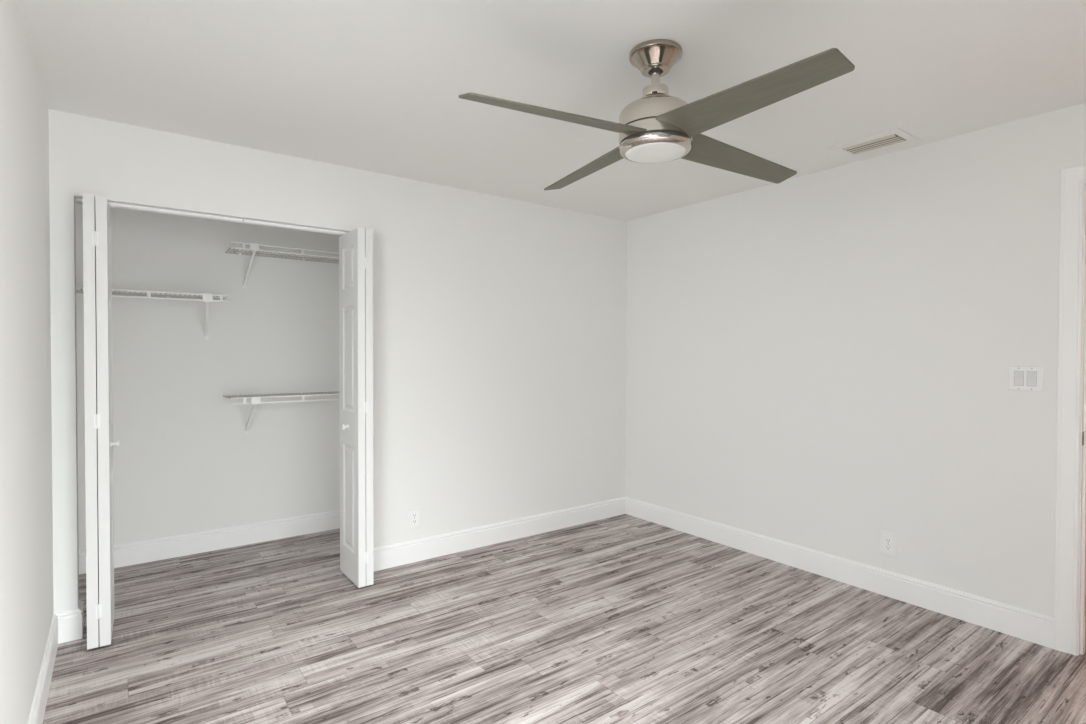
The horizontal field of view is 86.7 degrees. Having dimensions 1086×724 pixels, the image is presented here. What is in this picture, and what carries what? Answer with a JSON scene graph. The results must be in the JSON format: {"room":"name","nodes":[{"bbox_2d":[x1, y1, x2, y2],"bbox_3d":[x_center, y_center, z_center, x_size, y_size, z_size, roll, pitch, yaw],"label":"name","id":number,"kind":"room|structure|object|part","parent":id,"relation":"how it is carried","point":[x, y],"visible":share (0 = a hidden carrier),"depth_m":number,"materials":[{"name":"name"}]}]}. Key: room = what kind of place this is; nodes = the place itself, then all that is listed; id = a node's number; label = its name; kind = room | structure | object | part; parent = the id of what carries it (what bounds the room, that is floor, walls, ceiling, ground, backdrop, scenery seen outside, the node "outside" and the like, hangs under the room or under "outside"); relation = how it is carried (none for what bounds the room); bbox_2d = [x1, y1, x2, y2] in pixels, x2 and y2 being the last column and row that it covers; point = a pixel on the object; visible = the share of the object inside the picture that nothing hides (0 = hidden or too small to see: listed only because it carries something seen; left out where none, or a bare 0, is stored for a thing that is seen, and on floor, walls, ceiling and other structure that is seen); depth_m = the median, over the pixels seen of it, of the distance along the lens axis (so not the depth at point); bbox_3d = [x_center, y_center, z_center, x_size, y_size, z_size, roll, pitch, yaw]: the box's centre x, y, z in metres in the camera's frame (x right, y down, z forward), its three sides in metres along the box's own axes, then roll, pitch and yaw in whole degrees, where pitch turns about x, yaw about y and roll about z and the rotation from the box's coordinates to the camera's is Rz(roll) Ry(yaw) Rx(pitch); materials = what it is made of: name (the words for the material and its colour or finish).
{"room":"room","nodes":[
{"label":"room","id":0,"kind":"room"},
{"bbox_2d":[0,0,53,723],"bbox_3d":[-1.408,0.093,1.399,0.120,2.440,5.176,-1,1,-37],"label":"wall","id":1,"kind":"structure","parent":0,"point":[26,495],"depth_m":1.83,"materials":[{"name":"paint"}]},
{"bbox_2d":[28,614,57,723],"bbox_3d":[-1.062,1.249,1.060,0.016,0.140,3.950,-1,1,-37],"label":"baseboard","id":2,"kind":"structure","parent":1,"relation":"attached to","point":[37,712],"depth_m":2.19,"materials":[{"name":"white paint"}]},
{"bbox_2d":[75,201,341,550],"bbox_3d":[-0.818,0.042,4.998,5.119,2.440,0.100,-1,1,-37],"label":"wall","id":3,"kind":"structure","parent":0,"point":[184,462],"depth_m":3.89,"materials":[{"name":"paint"}]},
{"bbox_2d":[76,287,229,339],"bbox_3d":[-2.415,-0.285,3.540,0.821,0.281,0.329,-1,1,-37],"label":"wire shelf","id":4,"kind":"object","parent":3,"relation":"attached to","point":[208,298],"visible":0.83,"depth_m":3.56,"materials":[{"name":"metal"}]},
{"bbox_3d":[-2.322,-0.381,3.414,0.821,0.011,0.011,-1,1,-37],"label":"rail","id":5,"kind":"part","parent":4,"relation":"part of","materials":[{"name":"white plastic"}]},
{"bbox_3d":[-2.322,-0.417,3.414,0.821,0.011,0.011,-1,1,-37],"label":"rail","id":6,"kind":"part","parent":4,"relation":"part of","materials":[{"name":"white plastic"}]},
{"bbox_2d":[223,391,338,433],"bbox_3d":[-1.742,0.363,4.050,0.858,0.281,0.329,-1,1,-37],"label":"wire shelf","id":7,"kind":"object","parent":3,"relation":"attached to","point":[255,399],"visible":0.91,"depth_m":3.92,"materials":[{"name":"metal"}]},
{"bbox_3d":[-1.650,0.267,3.924,0.858,0.011,0.011,-1,1,-37],"label":"rail","id":8,"kind":"part","parent":7,"relation":"part of","materials":[{"name":"white plastic"}]},
{"bbox_3d":[-1.650,0.231,3.924,0.858,0.011,0.011,-1,1,-37],"label":"rail","id":9,"kind":"part","parent":7,"relation":"part of","materials":[{"name":"white plastic"}]},
{"bbox_2d":[225,241,338,288],"bbox_3d":[-1.760,-0.651,4.077,0.839,0.281,0.240,-1,1,-37],"label":"wire shelf","id":10,"kind":"object","parent":3,"relation":"attached to","point":[254,247],"visible":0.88,"depth_m":3.96,"materials":[{"name":"metal"}]},
{"bbox_3d":[-1.694,-0.748,3.987,0.839,0.011,0.011,-1,1,-37],"label":"rail","id":11,"kind":"part","parent":10,"relation":"part of","materials":[{"name":"white plastic"}]},
{"bbox_3d":[-1.694,-0.784,3.987,0.839,0.011,0.011,-1,1,-37],"label":"rail","id":12,"kind":"part","parent":10,"relation":"part of","materials":[{"name":"white plastic"}]},
{"bbox_2d":[48,109,626,612],"bbox_3d":[-0.773,0.059,3.787,3.747,2.440,0.115,-1,1,-37],"label":"wall","id":13,"kind":"structure","parent":0,"point":[499,323],"depth_m":3.79,"materials":[{"name":"paint"}]},
{"bbox_2d":[75,198,347,234],"bbox_3d":[-1.663,-0.769,3.123,1.358,0.015,0.037,-1,1,-37],"label":"door track","id":14,"kind":"object","parent":13,"relation":"attached to","point":[78,200],"visible":0.77,"depth_m":3.06,"materials":[{"name":"white metal"}]},
{"bbox_2d":[83,193,119,649],"bbox_3d":[-2.076,0.267,2.721,0.120,2.051,0.348,0,1,-34],"label":"bifold closet door","id":15,"kind":"structure","parent":14,"relation":"hanging from","point":[97,268],"depth_m":2.58,"materials":[{"name":"white paint"}]},
{"bbox_3d":[-2.029,0.387,2.730,0.034,0.031,0.031,0,1,-34],"label":"knob","id":16,"kind":"part","parent":15,"relation":"part of","materials":[{"name":"white plastic"}]},
{"bbox_2d":[339,228,372,587],"bbox_3d":[-1.116,0.259,3.379,0.120,2.051,0.343,-1,1,-37],"label":"bifold closet door","id":17,"kind":"structure","parent":14,"relation":"hanging from","point":[355,246],"depth_m":3.28,"materials":[{"name":"white paint"}]},
{"bbox_2d":[54,497,625,643],"bbox_3d":[-1.072,1.204,4.129,3.659,0.140,1.022,-1,1,-37],"label":"baseboard","id":18,"kind":"structure","parent":13,"relation":"attached to","point":[70,622],"depth_m":3.91,"materials":[{"name":"white paint"}]},
{"bbox_2d":[408,508,420,528],"bbox_3d":[-0.825,1.004,3.688,0.086,0.126,0.008,-1,1,-37],"label":"wall outlet","id":19,"kind":"object","parent":13,"relation":"attached to","point":[414,515],"visible":1,"depth_m":3.69,"materials":[{"name":"white plastic"}]},
{"bbox_2d":[18,0,1085,220],"bbox_3d":[0.649,-1.185,2.906,5.239,0.080,5.176,-1,1,-37],"label":"ceiling","id":20,"kind":"structure","parent":0,"point":[376,86],"depth_m":2.25,"materials":[{"name":"paint"}]},
{"bbox_2d":[459,39,854,189],"bbox_3d":[0.406,-0.946,2.101,1.107,0.376,1.107,0,1,16],"label":"ceiling fan","id":21,"kind":"object","parent":20,"relation":"hanging from","point":[658,126],"visible":1,"depth_m":1.99,"materials":[{"name":"grey wood"}]},
{"bbox_3d":[0.047,-0.814,1.890,0.646,0.007,0.157,-3,18,-31],"label":"blade","id":22,"kind":"part","parent":21,"relation":"part of","materials":[{"name":"grey wood"}]},
{"bbox_3d":[0.193,-0.825,2.462,0.157,0.007,0.646,-16,8,-31],"label":"blade","id":23,"kind":"part","parent":21,"relation":"part of","materials":[{"name":"grey wood"}]},
{"bbox_2d":[625,142,685,162],"bbox_3d":[0.412,-0.765,2.114,0.219,0.014,0.219,-1,1,-37],"label":"diffuser","id":24,"kind":"object","parent":21,"relation":"attached to","point":[638,152],"depth_m":2.08,"materials":[{"name":"white glass"}]},
{"bbox_3d":[0.764,-0.804,2.316,0.646,0.007,0.157,4,-14,-32],"label":"blade","id":25,"kind":"part","parent":21,"relation":"part of","materials":[{"name":"grey wood"}]},
{"bbox_3d":[0.618,-0.793,1.744,0.157,0.007,0.646,18,-4,-32],"label":"blade","id":26,"kind":"part","parent":21,"relation":"part of","materials":[{"name":"grey wood"}]},
{"bbox_2d":[828,128,920,158],"bbox_3d":[1.735,-1.140,3.018,0.272,0.010,0.344,-1,1,-37],"label":"ceiling vent","id":27,"kind":"object","parent":20,"relation":"in","point":[893,138],"visible":1,"depth_m":3.00,"materials":[{"name":"metal"}]},
{"bbox_2d":[43,514,1085,723],"bbox_3d":[0.645,1.335,2.943,5.239,0.080,5.176,-1,1,-37],"label":"floor","id":28,"kind":"structure","parent":0,"point":[621,619],"depth_m":2.62,"materials":[{"name":"grey wood"}]},
{"bbox_2d":[626,103,1085,616],"bbox_3d":[1.907,0.072,3.246,0.088,2.440,3.950,-1,1,-37],"label":"wall","id":29,"kind":"structure","parent":0,"point":[820,361],"depth_m":3.24,"materials":[{"name":"paint"}]},
{"bbox_2d":[626,497,1053,648],"bbox_3d":[1.863,1.223,3.232,0.016,0.140,3.950,-1,1,-37],"label":"baseboard","id":30,"kind":"structure","parent":29,"relation":"attached to","point":[1021,623],"depth_m":3.24,"materials":[{"name":"white paint"}]},
{"bbox_2d":[880,531,896,557],"bbox_3d":[1.907,1.006,3.176,0.008,0.126,0.086,-1,1,-37],"label":"wall outlet","id":31,"kind":"object","parent":29,"relation":"attached to","point":[888,541],"visible":1,"depth_m":3.17,"materials":[{"name":"white plastic"}]},
{"bbox_2d":[1008,366,1043,391],"bbox_3d":[2.256,0.078,2.691,0.014,0.115,0.131,-1,1,-37],"label":"light switch","id":32,"kind":"object","parent":29,"relation":"attached to","point":[1020,378],"visible":1,"depth_m":2.69,"materials":[{"name":"white plastic"}]},
{"bbox_2d":[1053,164,1085,655],"bbox_3d":[2.614,0.225,2.206,0.018,2.168,0.979,-1,1,-37],"label":"trim","id":33,"kind":"structure","parent":29,"relation":"attached to","point":[1072,179],"depth_m":2.56,"materials":[{"name":"white paint"}]},
{"bbox_2d":[1077,183,1085,655],"bbox_3d":[2.657,0.258,2.238,0.089,2.102,0.847,-1,1,-37],"label":"door","id":34,"kind":"structure","parent":29,"relation":"in","point":[1082,517],"depth_m":2.55,"materials":[{"name":"white paint"}]}
]}

